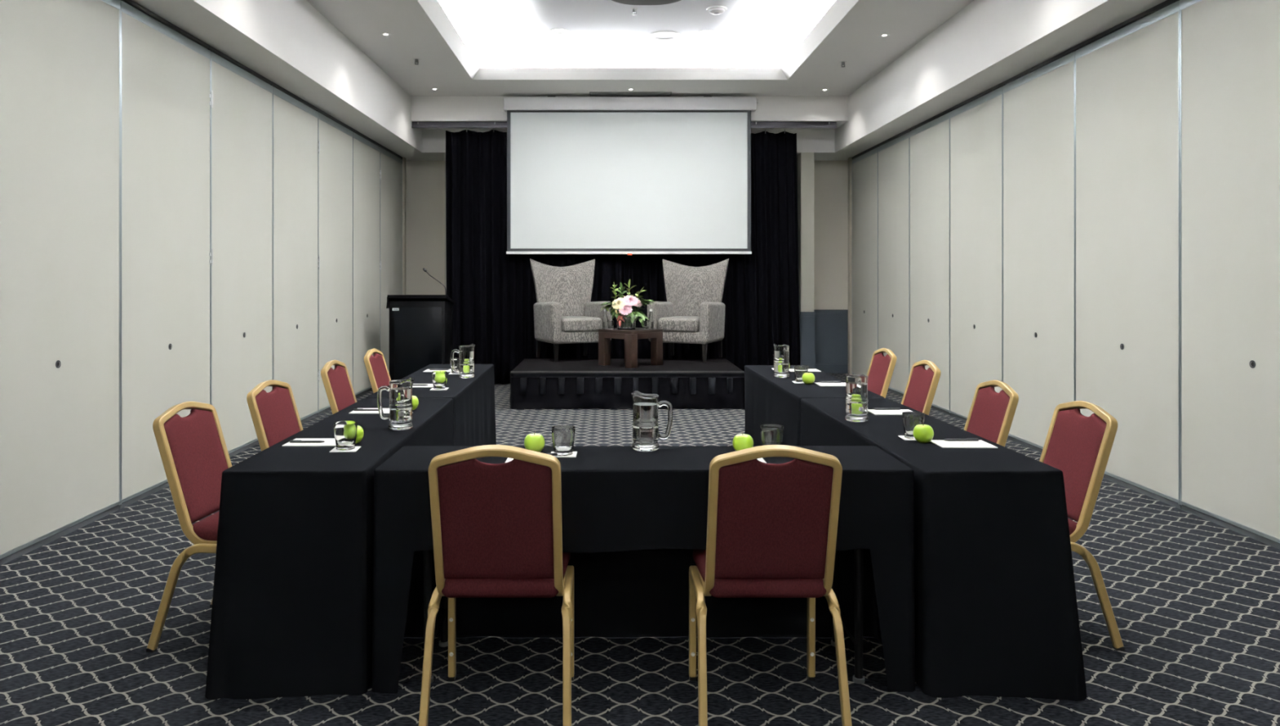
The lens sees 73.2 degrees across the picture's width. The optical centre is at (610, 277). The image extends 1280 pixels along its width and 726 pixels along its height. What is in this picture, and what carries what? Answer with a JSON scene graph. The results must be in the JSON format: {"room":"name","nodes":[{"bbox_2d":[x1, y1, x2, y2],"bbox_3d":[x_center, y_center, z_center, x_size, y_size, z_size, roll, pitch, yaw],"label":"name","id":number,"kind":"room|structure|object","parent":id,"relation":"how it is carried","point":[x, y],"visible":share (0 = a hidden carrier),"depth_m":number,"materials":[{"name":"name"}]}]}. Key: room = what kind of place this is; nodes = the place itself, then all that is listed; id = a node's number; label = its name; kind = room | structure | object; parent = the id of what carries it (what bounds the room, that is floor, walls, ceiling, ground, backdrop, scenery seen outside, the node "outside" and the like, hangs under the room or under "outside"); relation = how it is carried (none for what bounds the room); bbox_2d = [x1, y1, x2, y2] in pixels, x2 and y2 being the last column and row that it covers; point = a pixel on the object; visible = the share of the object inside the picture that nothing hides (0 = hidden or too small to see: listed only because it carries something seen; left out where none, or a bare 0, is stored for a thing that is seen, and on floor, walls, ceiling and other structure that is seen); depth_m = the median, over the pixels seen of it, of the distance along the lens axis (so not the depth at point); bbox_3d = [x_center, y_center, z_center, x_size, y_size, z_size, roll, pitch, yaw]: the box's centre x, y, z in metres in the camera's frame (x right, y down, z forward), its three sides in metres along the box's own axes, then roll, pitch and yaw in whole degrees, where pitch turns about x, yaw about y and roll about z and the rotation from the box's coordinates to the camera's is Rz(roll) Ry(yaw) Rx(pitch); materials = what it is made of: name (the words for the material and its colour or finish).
{"room":"conference room","nodes":[
{"label":"conference room","id":0,"kind":"room"},
{"bbox_2d":[132,0,434,160],"bbox_3d":[-2.830,-2.042,2.810,0.500,0.655,19.620,0,0,0],"label":"beam","id":1,"kind":"structure","parent":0,"point":[289,43],"depth_m":7.43,"materials":[{"name":"white paint"}]},
{"bbox_2d":[120,0,402,159],"bbox_3d":[-2.993,-1.700,8.140,0.074,0.026,8.220,0,0,0],"label":"overhead track","id":2,"kind":"object","parent":1,"relation":"attached to","point":[131,2],"visible":0.56,"depth_m":6.83,"materials":[{"name":"black metal"}]},
{"bbox_2d":[0,0,120,565],"bbox_3d":[-2.994,-0.143,4.612,0.073,3.086,1.169,0,0,0],"label":"partition panel","id":3,"kind":"object","parent":2,"relation":"hanging from","point":[60,60],"visible":1,"depth_m":4.61,"materials":[{"name":"beige plastic"}]},
{"bbox_2d":[119,0,213,509],"bbox_3d":[-2.986,-0.143,5.800,0.087,3.086,1.194,0,0,0],"label":"partition panel","id":4,"kind":"object","parent":2,"relation":"hanging from","point":[166,254],"visible":0.72,"depth_m":5.64,"materials":[{"name":"beige plastic"}]},
{"bbox_2d":[210,51,272,457],"bbox_3d":[-2.994,-0.143,6.963,0.073,3.086,1.169,0,0,0],"label":"partition panel","id":5,"kind":"object","parent":2,"relation":"hanging from","point":[242,111],"visible":0.82,"depth_m":6.89,"materials":[{"name":"beige plastic"}]},
{"bbox_2d":[272,86,319,422],"bbox_3d":[-2.986,-0.143,8.150,0.087,3.086,1.194,0,0,0],"label":"partition panel","id":6,"kind":"object","parent":2,"relation":"hanging from","point":[295,143],"visible":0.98,"depth_m":8.09,"materials":[{"name":"beige plastic"}]},
{"bbox_2d":[317,112,352,415],"bbox_3d":[-2.994,-0.143,9.312,0.073,3.086,1.169,0,0,0],"label":"partition panel","id":7,"kind":"object","parent":2,"relation":"hanging from","point":[335,155],"visible":0.83,"depth_m":9.29,"materials":[{"name":"beige plastic"}]},
{"bbox_2d":[352,132,381,397],"bbox_3d":[-2.986,-0.143,10.500,0.087,3.086,1.194,0,0,0],"label":"partition panel","id":8,"kind":"object","parent":2,"relation":"hanging from","point":[366,171],"visible":0.79,"depth_m":10.37,"materials":[{"name":"beige plastic"}]},
{"bbox_2d":[380,147,402,373],"bbox_3d":[-2.994,-0.143,11.662,0.073,3.086,1.169,0,0,0],"label":"partition panel","id":9,"kind":"object","parent":2,"relation":"hanging from","point":[391,166],"visible":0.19,"depth_m":11.52,"materials":[{"name":"beige plastic"}]},
{"bbox_2d":[405,160,848,309],"bbox_3d":[0.242,-0.330,12.650,6.645,3.460,0.060,0,0,0],"label":"wall","id":10,"kind":"structure","parent":0,"point":[424,180],"depth_m":12.62,"materials":[{"name":"beige paint"}]},
{"bbox_2d":[813,309,848,373],"bbox_3d":[3.158,0.935,12.602,0.715,0.930,0.036,0,0,0],"label":"trim","id":11,"kind":"structure","parent":10,"relation":"attached to","point":[831,326],"depth_m":12.61,"materials":[{"name":"blue paint"}]},
{"bbox_2d":[422,129,835,160],"bbox_3d":[0.253,-1.883,12.215,5.665,0.335,0.810,0,0,0],"label":"beam","id":12,"kind":"structure","parent":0,"point":[821,143],"depth_m":11.81,"materials":[{"name":"white paint"}]},
{"bbox_2d":[411,96,848,129],"bbox_3d":[0.253,-2.200,11.490,5.665,0.340,0.680,0,0,0],"label":"beam","id":13,"kind":"structure","parent":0,"point":[424,108],"depth_m":11.15,"materials":[{"name":"white paint"}]},
{"bbox_2d":[411,121,836,128],"bbox_3d":[0.185,-1.995,11.234,5.530,0.100,0.092,0,0,0],"label":"rail","id":14,"kind":"object","parent":13,"relation":"attached to","point":[415,124],"visible":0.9,"depth_m":11.20,"materials":[{"name":"grey paint"}]},
{"bbox_2d":[445,128,630,383],"bbox_3d":[-0.945,-0.281,11.266,2.422,3.337,0.133,0,0,0],"label":"stage curtain","id":15,"kind":"object","parent":14,"relation":"hanging from","point":[492,291],"visible":0.37,"depth_m":11.26,"materials":[{"name":"black fabric"}]},
{"bbox_2d":[503,96,758,255],"bbox_3d":[0.270,-1.303,11.062,3.261,2.034,0.165,0,0,0],"label":"projection screen","id":16,"kind":"object","parent":13,"relation":"attached to","point":[628,175],"visible":1,"depth_m":11.03,"materials":[{"name":"white"}]},
{"bbox_2d":[630,129,799,371],"bbox_3d":[1.339,-0.281,11.371,2.370,3.337,0.130,0,0,0],"label":"stage curtain","id":17,"kind":"object","parent":13,"relation":"hanging from","point":[761,294],"visible":0.35,"depth_m":11.37,"materials":[{"name":"black fabric"}]},
{"bbox_2d":[437,0,835,67],"bbox_3d":[0.237,-2.550,6.715,4.266,0.340,7.550,0,0,0],"label":"ceiling","id":18,"kind":"structure","parent":0,"point":[496,33],"depth_m":9.54,"materials":[{"name":"white paint"}]},
{"bbox_2d":[417,0,858,79],"bbox_3d":[0.237,-2.409,6.715,3.746,0.118,7.030,0,0,0],"label":"cove","id":19,"kind":"structure","parent":18,"relation":"attached to","point":[839,9],"depth_m":10.14,"materials":[{"name":"white paint"}]},
{"bbox_2d":[611,0,681,5],"bbox_3d":[0.268,-2.384,6.293,0.540,0.672,0.465,0,0,0],"label":"projector","id":20,"kind":"object","parent":18,"relation":"hanging from","point":[638,2],"visible":1,"depth_m":6.40,"materials":[{"name":"grey"}]},
{"bbox_2d":[648,31,680,40],"bbox_3d":[0.613,-2.713,9.660,0.360,0.014,0.360,0,0,0],"label":"ceiling speaker","id":21,"kind":"object","parent":18,"relation":"attached to","point":[658,35],"visible":1,"depth_m":9.66,"materials":[{"name":"white plastic"}]},
{"bbox_2d":[653,32,675,38],"bbox_3d":[0.613,-2.718,9.660,0.250,0.004,0.250,0,0,0],"label":"grille","id":22,"kind":"object","parent":21,"relation":"attached to","point":[656,35],"depth_m":9.67,"materials":[{"name":"grey metal"}]},
{"bbox_2d":[706,5,727,14],"bbox_3d":[1.080,-2.694,8.720,0.210,0.052,0.210,0,0,0],"label":"smoke detector","id":23,"kind":"object","parent":18,"relation":"attached to","point":[715,10],"visible":1,"depth_m":8.67,"materials":[{"name":"white plastic"}]},
{"bbox_2d":[0,373,1279,725],"bbox_3d":[0.242,1.400,2.835,6.645,0.001,19.670,0,0,0],"label":"floor","id":24,"kind":"structure","parent":0,"point":[1194,600],"depth_m":3.20,"materials":[{"name":"carpet"}]},
{"bbox_2d":[146,400,231,652],"bbox_3d":[-1.478,0.949,3.426,0.505,0.902,0.459,0,0,5],"label":"banquet chair","id":25,"kind":"object","parent":24,"relation":"on","point":[193,448],"visible":0.57,"depth_m":3.33,"materials":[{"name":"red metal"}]},
{"bbox_2d":[246,379,302,450],"bbox_3d":[-1.433,0.949,4.161,0.505,0.902,0.459,0,0,5],"label":"banquet chair","id":26,"kind":"object","parent":24,"relation":"on","point":[274,414],"visible":0.34,"depth_m":4.12,"materials":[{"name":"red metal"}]},
{"bbox_2d":[320,360,356,413],"bbox_3d":[-1.448,0.949,5.200,0.505,0.902,0.459,0,0,0],"label":"banquet chair","id":27,"kind":"object","parent":24,"relation":"on","point":[337,383],"visible":0.29,"depth_m":5.14,"materials":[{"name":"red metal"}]},
{"bbox_2d":[363,348,391,392],"bbox_3d":[-1.438,0.949,6.040,0.505,0.902,0.459,0,0,0],"label":"banquet chair","id":28,"kind":"object","parent":24,"relation":"on","point":[376,367],"visible":0.3,"depth_m":5.97,"materials":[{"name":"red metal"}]},
{"bbox_2d":[386,294,454,380],"bbox_3d":[-2.322,0.803,10.550,0.735,1.194,0.560,0,0,0],"label":"lectern","id":29,"kind":"object","parent":24,"relation":"on","point":[420,326],"visible":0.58,"depth_m":10.30,"materials":[{"name":"black laminate"}]},
{"bbox_2d":[444,152,446,294],"bbox_3d":[-2.135,-0.158,12.215,0.270,3.115,0.810,0,0,0],"label":"column","id":30,"kind":"structure","parent":24,"relation":"on","point":[445,153],"depth_m":11.81,"materials":[{"name":"grey paint"}]},
{"bbox_2d":[418,444,573,725],"bbox_3d":[-0.345,0.949,2.792,0.459,0.902,0.505,0,0,0],"label":"banquet chair","id":31,"kind":"object","parent":24,"relation":"on","point":[497,530],"visible":1,"depth_m":2.62,"materials":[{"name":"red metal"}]},
{"bbox_2d":[509,358,744,408],"bbox_3d":[0.185,1.199,9.874,2.560,0.402,1.491,0,0,0],"label":"stage platform","id":32,"kind":"object","parent":24,"relation":"on","point":[535,383],"visible":0.98,"depth_m":9.16,"materials":[{"name":"black fabric"}]},
{"bbox_2d":[529,258,612,361],"bbox_3d":[-0.482,0.382,10.635,0.880,1.236,0.813,0,0,-24],"label":"armchair","id":33,"kind":"object","parent":32,"relation":"on","point":[565,313],"visible":0.9,"depth_m":10.72,"materials":[{"name":"grey fabric"}]},
{"bbox_2d":[560,315,601,332],"bbox_3d":[-0.440,0.569,10.542,0.510,0.172,0.610,0,0,-24],"label":"seat cushion","id":34,"kind":"object","parent":33,"relation":"on","point":[568,323],"depth_m":10.27,"materials":[{"name":"grey fabric"}]},
{"bbox_2d":[598,327,662,368],"bbox_3d":[0.235,0.795,9.860,0.524,0.410,0.524,0,0,-45],"label":"coffee table","id":35,"kind":"object","parent":32,"relation":"on","point":[630,336],"visible":0.98,"depth_m":9.79,"materials":[{"name":"brown wood"}]},
{"bbox_2d":[602,308,608,328],"bbox_3d":[-0.055,0.474,9.840,0.062,0.232,0.062,0,0,0],"label":"water bottle","id":36,"kind":"object","parent":35,"relation":"on","point":[605,325],"visible":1,"depth_m":9.81,"materials":[{"name":"clear glass"}]},
{"bbox_2d":[617,313,635,329],"bbox_3d":[0.185,0.501,9.860,0.208,0.178,0.208,0,0,0],"label":"glass vase","id":37,"kind":"object","parent":35,"relation":"on","point":[627,324],"visible":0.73,"depth_m":9.76,"materials":[{"name":"clear glass"}]},
{"bbox_2d":[611,297,625,309],"bbox_3d":[0.105,0.395,9.780,0.180,0.331,0.139,0,0,-3],"label":"peony","id":38,"kind":"object","parent":37,"relation":"in","point":[619,302],"visible":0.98,"depth_m":9.75,"materials":[{"name":"beige plant"}]},
{"bbox_2d":[618,304,632,315],"bbox_3d":[0.179,0.421,9.738,0.127,0.281,0.146,0,0,45],"label":"peony","id":39,"kind":"object","parent":37,"relation":"in","point":[626,309],"visible":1,"depth_m":9.71,"materials":[{"name":"pink plant"}]},
{"bbox_2d":[622,294,639,306],"bbox_3d":[0.236,0.380,9.787,0.188,0.361,0.139,0,0,-6],"label":"peony","id":40,"kind":"object","parent":37,"relation":"in","point":[628,300],"visible":0.98,"depth_m":9.77,"materials":[{"name":"pink plant"}]},
{"bbox_2d":[632,311,648,326],"bbox_3d":[0.332,0.471,9.748,0.219,0.180,0.235,0,0,0],"label":"leafy sprig","id":41,"kind":"object","parent":37,"relation":"in","point":[642,316],"visible":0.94,"depth_m":9.71,"materials":[{"name":"green plant"}]},
{"bbox_2d":[631,297,653,312],"bbox_3d":[0.367,0.391,9.843,0.292,0.341,0.207,0,0,0],"label":"leafy sprig","id":42,"kind":"object","parent":37,"relation":"in","point":[644,302],"visible":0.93,"depth_m":9.83,"materials":[{"name":"green plant"}]},
{"bbox_2d":[648,308,653,328],"bbox_3d":[0.468,0.474,9.840,0.062,0.232,0.062,0,0,0],"label":"water bottle","id":43,"kind":"object","parent":35,"relation":"on","point":[651,317],"visible":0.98,"depth_m":9.82,"materials":[{"name":"clear glass"}]},
{"bbox_2d":[647,258,728,361],"bbox_3d":[0.962,0.382,10.635,0.880,1.236,0.813,0,0,24],"label":"armchair","id":44,"kind":"object","parent":32,"relation":"on","point":[693,312],"visible":0.92,"depth_m":10.72,"materials":[{"name":"grey fabric"}]},
{"bbox_2d":[657,315,699,332],"bbox_3d":[0.920,0.569,10.542,0.510,0.172,0.610,0,0,24],"label":"seat cushion","id":45,"kind":"object","parent":44,"relation":"on","point":[668,323],"depth_m":10.28,"materials":[{"name":"grey fabric"}]},
{"bbox_2d":[423,548,864,683],"bbox_3d":[0.115,1.029,3.135,1.816,0.742,0.396,0,0,0],"label":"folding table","id":46,"kind":"object","parent":24,"relation":"on","point":[442,620],"visible":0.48,"depth_m":2.98,"materials":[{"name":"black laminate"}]},
{"bbox_2d":[372,445,915,693],"bbox_3d":[0.113,1.026,3.132,1.853,0.746,0.471,0,0,0],"label":"tablecloth","id":47,"kind":"object","parent":46,"relation":"on","point":[633,521],"visible":0.59,"depth_m":2.92,"materials":[{"name":"black fabric"}]},
{"bbox_2d":[524,431,544,452],"bbox_3d":[-0.283,0.613,3.215,0.077,0.080,0.077,0,0,-13],"label":"apple","id":48,"kind":"object","parent":47,"relation":"on","point":[533,442],"visible":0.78,"depth_m":3.19,"materials":[{"name":"green food"}]},
{"bbox_2d":[551,451,577,457],"bbox_3d":[-0.172,0.651,3.170,0.096,0.002,0.096,0,0,0],"label":"coaster","id":49,"kind":"object","parent":47,"relation":"on","point":[574,455],"visible":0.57,"depth_m":3.14,"materials":[{"name":"white paper"}]},
{"bbox_2d":[551,424,575,455],"bbox_3d":[-0.172,0.600,3.170,0.087,0.100,0.087,0,0,0],"label":"tumbler","id":50,"kind":"object","parent":49,"relation":"on","point":[563,435],"visible":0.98,"depth_m":3.14,"materials":[{"name":"clear glass"}]},
{"bbox_2d":[631,390,672,451],"bbox_3d":[0.153,0.543,3.284,0.144,0.218,0.104,0,0,-28],"label":"water jug","id":51,"kind":"object","parent":47,"relation":"on","point":[646,435],"visible":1,"depth_m":3.24,"materials":[{"name":"clear glass"}]},
{"bbox_2d":[732,431,753,450],"bbox_3d":[0.495,0.613,3.205,0.077,0.080,0.077,0,0,31],"label":"apple","id":52,"kind":"object","parent":47,"relation":"on","point":[742,441],"visible":0.7,"depth_m":3.18,"materials":[{"name":"green food"}]},
{"bbox_3d":[0.600,0.651,3.190,0.096,0.002,0.096,0,0,0],"label":"coaster","id":53,"kind":"object","parent":47,"relation":"on","visible":0},
{"bbox_2d":[760,423,783,445],"bbox_3d":[0.600,0.600,3.190,0.087,0.100,0.087,0,0,0],"label":"tumbler","id":54,"kind":"object","parent":53,"relation":"on","point":[771,433],"visible":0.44,"depth_m":3.16,"materials":[{"name":"clear glass"}]},
{"bbox_2d":[688,444,852,725],"bbox_3d":[0.495,0.949,2.792,0.459,0.902,0.505,0,0,0],"label":"banquet chair","id":55,"kind":"object","parent":24,"relation":"on","point":[772,528],"visible":1,"depth_m":2.62,"materials":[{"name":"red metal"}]},
{"bbox_2d":[796,152,813,323],"bbox_3d":[2.710,-0.158,12.215,0.180,3.115,0.810,0,0,0],"label":"column","id":56,"kind":"structure","parent":24,"relation":"on","point":[805,161],"depth_m":11.81,"materials":[{"name":"grey paint"}]},
{"bbox_2d":[800,311,815,368],"bbox_3d":[2.705,0.935,11.792,0.210,0.930,0.036,0,0,0],"label":"trim","id":57,"kind":"structure","parent":56,"relation":"attached to","point":[806,318],"depth_m":11.80,"materials":[{"name":"blue paint"}]},
{"bbox_2d":[866,347,896,397],"bbox_3d":[1.718,0.949,6.072,0.505,0.902,0.459,0,0,-2],"label":"banquet chair","id":58,"kind":"object","parent":24,"relation":"on","point":[880,371],"visible":0.36,"depth_m":6.01,"materials":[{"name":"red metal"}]},
{"bbox_2d":[901,360,940,415],"bbox_3d":[1.688,0.949,5.200,0.505,0.902,0.459,0,0,0],"label":"banquet chair","id":59,"kind":"object","parent":24,"relation":"on","point":[922,384],"visible":0.37,"depth_m":5.14,"materials":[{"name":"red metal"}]},
{"bbox_2d":[964,379,1018,446],"bbox_3d":[1.653,0.949,4.170,0.505,0.902,0.459,0,0,0],"label":"banquet chair","id":60,"kind":"object","parent":24,"relation":"on","point":[991,414],"visible":0.37,"depth_m":4.12,"materials":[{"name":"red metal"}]},
{"bbox_2d":[1039,400,1124,650],"bbox_3d":[1.688,0.949,3.454,0.505,0.902,0.459,0,0,-1],"label":"banquet chair","id":61,"kind":"object","parent":24,"relation":"on","point":[1078,445],"visible":0.53,"depth_m":3.33,"materials":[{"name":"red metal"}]},
{"bbox_3d":[-1.082,1.029,3.785,0.460,0.742,1.740,0,0,-1],"label":"folding table","id":62,"kind":"object","parent":24,"relation":"on","visible":0},
{"bbox_2d":[204,397,453,699],"bbox_3d":[-1.103,1.026,3.769,0.542,0.746,1.825,0,0,-1],"label":"tablecloth","id":63,"kind":"object","parent":62,"relation":"on","point":[292,608],"visible":0.69,"depth_m":2.89,"materials":[{"name":"black fabric"}]},
{"bbox_2d":[282,438,335,445],"bbox_3d":[-1.165,0.651,3.405,0.210,0.003,0.148,0,0,0],"label":"notepad","id":64,"kind":"object","parent":63,"relation":"on","point":[328,442],"visible":0.68,"depth_m":3.38,"materials":[{"name":"white paper"}]},
{"bbox_2d":[329,445,360,452],"bbox_3d":[-1.005,0.651,3.268,0.096,0.002,0.096,0,0,-4],"label":"coaster","id":65,"kind":"object","parent":63,"relation":"on","point":[334,450],"visible":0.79,"depth_m":3.24,"materials":[{"name":"white paper"}]},
{"bbox_2d":[333,420,357,450],"bbox_3d":[-1.005,0.600,3.268,0.087,0.100,0.087,0,0,-4],"label":"tumbler","id":66,"kind":"object","parent":65,"relation":"on","point":[344,431],"visible":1,"depth_m":3.24,"materials":[{"name":"clear glass"}]},
{"bbox_2d":[355,425,364,443],"bbox_3d":[-1.012,0.613,3.395,0.077,0.080,0.077,0,0,-21],"label":"apple","id":67,"kind":"object","parent":63,"relation":"on","point":[360,433],"visible":0.41,"depth_m":3.38,"materials":[{"name":"green food"}]},
{"bbox_2d":[349,408,389,413],"bbox_3d":[-1.150,0.651,4.205,0.210,0.003,0.148,0,0,0],"label":"notepad","id":68,"kind":"object","parent":63,"relation":"on","point":[384,410],"visible":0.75,"depth_m":4.16,"materials":[{"name":"beige paper"}]},
{"bbox_2d":[377,377,413,430],"bbox_3d":[-0.925,0.543,3.721,0.144,0.218,0.104,0,0,-28],"label":"water jug","id":69,"kind":"object","parent":63,"relation":"on","point":[400,415],"visible":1,"depth_m":3.69,"materials":[{"name":"clear glass"}]},
{"bbox_3d":[-1.108,1.029,5.600,0.460,0.742,1.796,0,0,-1],"label":"folding table","id":70,"kind":"object","parent":24,"relation":"on","visible":0},
{"bbox_2d":[365,364,496,445],"bbox_3d":[-1.104,1.026,5.617,0.570,0.746,1.853,0,0,-1],"label":"tablecloth","id":71,"kind":"object","parent":70,"relation":"on","point":[473,398],"visible":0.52,"depth_m":5.53,"materials":[{"name":"black fabric"}]},
{"bbox_2d":[430,387,448,390],"bbox_3d":[-1.000,0.651,5.040,0.096,0.002,0.096,0,0,-3],"label":"coaster","id":72,"kind":"object","parent":71,"relation":"on","point":[432,388],"visible":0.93,"depth_m":4.99,"materials":[{"name":"white paper"}]},
{"bbox_2d":[431,370,447,389],"bbox_3d":[-1.000,0.600,5.040,0.087,0.100,0.087,0,0,-3],"label":"tumbler","id":73,"kind":"object","parent":72,"relation":"on","point":[439,377],"visible":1,"depth_m":5.01,"materials":[{"name":"clear glass"}]},
{"bbox_2d":[450,343,475,377],"bbox_3d":[-0.957,0.543,5.638,0.144,0.218,0.104,0,0,23],"label":"water jug","id":74,"kind":"object","parent":71,"relation":"on","point":[466,366],"visible":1,"depth_m":5.59,"materials":[{"name":"clear glass"}]},
{"bbox_3d":[1.283,1.029,3.785,0.450,0.742,1.740,0,0,-1],"label":"folding table","id":75,"kind":"object","parent":24,"relation":"on","visible":0},
{"bbox_2d":[800,397,1087,700],"bbox_3d":[1.308,1.026,3.761,0.550,0.746,1.844,0,0,-1],"label":"tablecloth","id":76,"kind":"object","parent":75,"relation":"on","point":[996,612],"visible":0.74,"depth_m":2.89,"materials":[{"name":"black fabric"}]},
{"bbox_2d":[844,373,868,422],"bbox_3d":[1.126,0.543,3.950,0.104,0.218,0.144,0,0,0],"label":"water jug","id":77,"kind":"object","parent":76,"relation":"on","point":[856,385],"visible":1,"depth_m":3.89,"materials":[{"name":"clear glass"}]},
{"bbox_2d":[867,408,912,414],"bbox_3d":[1.365,0.651,4.165,0.210,0.003,0.148,0,0,0],"label":"notepad","id":78,"kind":"object","parent":76,"relation":"on","point":[872,411],"visible":0.82,"depth_m":4.16,"materials":[{"name":"beige paper"}]},
{"bbox_2d":[897,435,915,439],"bbox_3d":[1.232,0.651,3.495,0.096,0.002,0.096,0,0,3],"label":"coaster","id":79,"kind":"object","parent":76,"relation":"on","point":[900,436],"visible":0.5,"depth_m":3.49,"materials":[{"name":"white paper"}]},
{"bbox_2d":[902,411,924,439],"bbox_3d":[1.232,0.600,3.495,0.087,0.100,0.087,0,0,3],"label":"tumbler","id":80,"kind":"object","parent":79,"relation":"on","point":[910,419],"visible":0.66,"depth_m":3.47,"materials":[{"name":"clear glass"}]},
{"bbox_2d":[913,422,933,442],"bbox_3d":[1.243,0.613,3.415,0.077,0.080,0.077,0,0,-4],"label":"apple","id":81,"kind":"object","parent":76,"relation":"on","point":[922,433],"visible":1,"depth_m":3.39,"materials":[{"name":"green food"}]},
{"bbox_2d":[929,440,997,448],"bbox_3d":[1.380,0.651,3.370,0.210,0.003,0.148,0,0,0],"label":"notepad","id":82,"kind":"object","parent":76,"relation":"on","point":[943,443],"visible":0.93,"depth_m":3.35,"materials":[{"name":"beige paper"}]},
{"bbox_3d":[1.252,1.029,5.562,0.450,0.742,1.716,0,0,-1],"label":"folding table","id":83,"kind":"object","parent":24,"relation":"on","visible":0},
{"bbox_2d":[744,364,884,445],"bbox_3d":[1.253,1.026,5.577,0.553,0.746,1.764,0,0,-1],"label":"tablecloth","id":84,"kind":"object","parent":83,"relation":"on","point":[769,398],"visible":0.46,"depth_m":5.40,"materials":[{"name":"black fabric"}]},
{"bbox_2d":[773,343,789,377],"bbox_3d":[1.144,0.543,5.671,0.144,0.218,0.104,0,0,-32],"label":"water jug","id":85,"kind":"object","parent":84,"relation":"on","point":[781,363],"visible":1,"depth_m":5.62,"materials":[{"name":"clear glass"}]},
{"bbox_2d":[801,371,814,384],"bbox_3d":[1.216,0.613,5.275,0.077,0.080,0.077,0,0,-20],"label":"apple","id":86,"kind":"object","parent":84,"relation":"on","point":[807,378],"visible":1,"depth_m":5.25,"materials":[{"name":"green food"}]},
{"bbox_2d":[815,382,845,386],"bbox_3d":[1.370,0.651,5.250,0.210,0.003,0.148,0,0,0],"label":"notepad","id":87,"kind":"object","parent":84,"relation":"on","point":[818,384],"visible":0.82,"depth_m":5.25,"materials":[{"name":"beige paper"}]},
{"bbox_3d":[1.190,0.651,5.360,0.096,0.002,0.096,0,0,3],"label":"coaster","id":88,"kind":"object","parent":84,"relation":"on","visible":0},
{"bbox_2d":[794,364,808,382],"bbox_3d":[1.190,0.600,5.360,0.087,0.100,0.087,0,0,3],"label":"tumbler","id":89,"kind":"object","parent":88,"relation":"on","point":[799,370],"visible":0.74,"depth_m":5.33,"materials":[{"name":"clear glass"}]},
{"bbox_2d":[306,0,973,96],"bbox_3d":[0.252,-2.350,2.075,5.665,0.001,18.150,0,0,0],"label":"ceiling","id":90,"kind":"structure","parent":0,"point":[855,40],"depth_m":9.16,"materials":[{"name":"white paint"}]},
{"bbox_2d":[589,92,671,96],"bbox_3d":[0.262,-2.344,11.008,1.040,0.012,0.215,0,0,0],"label":"ceiling vent","id":91,"kind":"object","parent":90,"relation":"in","point":[592,94],"visible":1,"depth_m":10.99,"materials":[{"name":"grey metal"}]},
{"bbox_2d":[820,0,1166,160],"bbox_3d":[3.325,-2.042,2.810,0.480,0.655,19.620,0,0,0],"label":"beam","id":92,"kind":"structure","parent":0,"point":[987,43],"depth_m":7.47,"materials":[{"name":"white paint"}]},
{"bbox_2d":[851,0,1180,159],"bbox_3d":[3.478,-1.700,8.140,0.074,0.026,8.220,0,0,0],"label":"overhead track","id":93,"kind":"object","parent":92,"relation":"attached to","point":[1167,2],"visible":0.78,"depth_m":6.83,"materials":[{"name":"black metal"}]},
{"bbox_2d":[852,147,877,375],"bbox_3d":[3.478,-0.143,11.662,0.073,3.086,1.169,0,0,0],"label":"partition panel","id":94,"kind":"object","parent":93,"relation":"hanging from","point":[864,166],"visible":0.85,"depth_m":11.67,"materials":[{"name":"beige plastic"}]},
{"bbox_2d":[877,132,909,395],"bbox_3d":[3.478,-0.143,10.488,0.073,3.086,1.169,0,0,0],"label":"partition panel","id":95,"kind":"object","parent":93,"relation":"hanging from","point":[893,156],"visible":0.8,"depth_m":10.43,"materials":[{"name":"beige plastic"}]},
{"bbox_2d":[909,112,950,415],"bbox_3d":[3.478,-0.143,9.312,0.073,3.086,1.169,0,0,0],"label":"partition panel","id":96,"kind":"object","parent":93,"relation":"hanging from","point":[929,143],"visible":0.83,"depth_m":9.24,"materials":[{"name":"beige plastic"}]},
{"bbox_2d":[949,86,1002,422],"bbox_3d":[3.478,-0.143,8.137,0.073,3.086,1.169,0,0,0],"label":"partition panel","id":97,"kind":"object","parent":93,"relation":"hanging from","point":[975,127],"visible":0.82,"depth_m":8.14,"materials":[{"name":"beige plastic"}]},
{"bbox_2d":[1002,51,1075,452],"bbox_3d":[3.478,-0.143,6.963,0.073,3.086,1.169,0,0,0],"label":"partition panel","id":98,"kind":"object","parent":93,"relation":"hanging from","point":[1038,106],"visible":0.85,"depth_m":6.92,"materials":[{"name":"beige plastic"}]},
{"bbox_2d":[1075,0,1181,509],"bbox_3d":[3.478,-0.143,5.787,0.073,3.086,1.169,0,0,0],"label":"partition panel","id":99,"kind":"object","parent":93,"relation":"hanging from","point":[1127,80],"visible":0.87,"depth_m":5.67,"materials":[{"name":"beige plastic"}]},
{"bbox_2d":[1180,0,1279,549],"bbox_3d":[3.478,-0.143,4.612,0.073,3.086,1.169,0,0,0],"label":"partition panel","id":100,"kind":"object","parent":93,"relation":"hanging from","point":[1230,49],"visible":1,"depth_m":4.78,"materials":[{"name":"beige plastic"}]},
{"bbox_3d":[-3.020,-0.158,2.810,0.120,3.115,19.620,0,0,0],"label":"wall","id":101,"kind":"structure","parent":0,"visible":0},
{"bbox_2d":[402,157,405,294],"bbox_3d":[-2.985,-0.158,12.310,0.110,3.115,0.100,0,0,0],"label":"trim","id":102,"kind":"structure","parent":101,"relation":"attached to","point":[403,158],"depth_m":12.26,"materials":[{"name":"beige paint"}]},
{"bbox_3d":[3.505,-0.158,2.810,0.120,3.115,19.620,0,0,0],"label":"wall","id":103,"kind":"structure","parent":0,"visible":0},
{"bbox_2d":[848,157,852,374],"bbox_3d":[3.470,-0.158,12.310,0.110,3.115,0.100,0,0,0],"label":"trim","id":104,"kind":"structure","parent":103,"relation":"attached to","point":[850,160],"depth_m":12.26,"materials":[{"name":"beige paint"}]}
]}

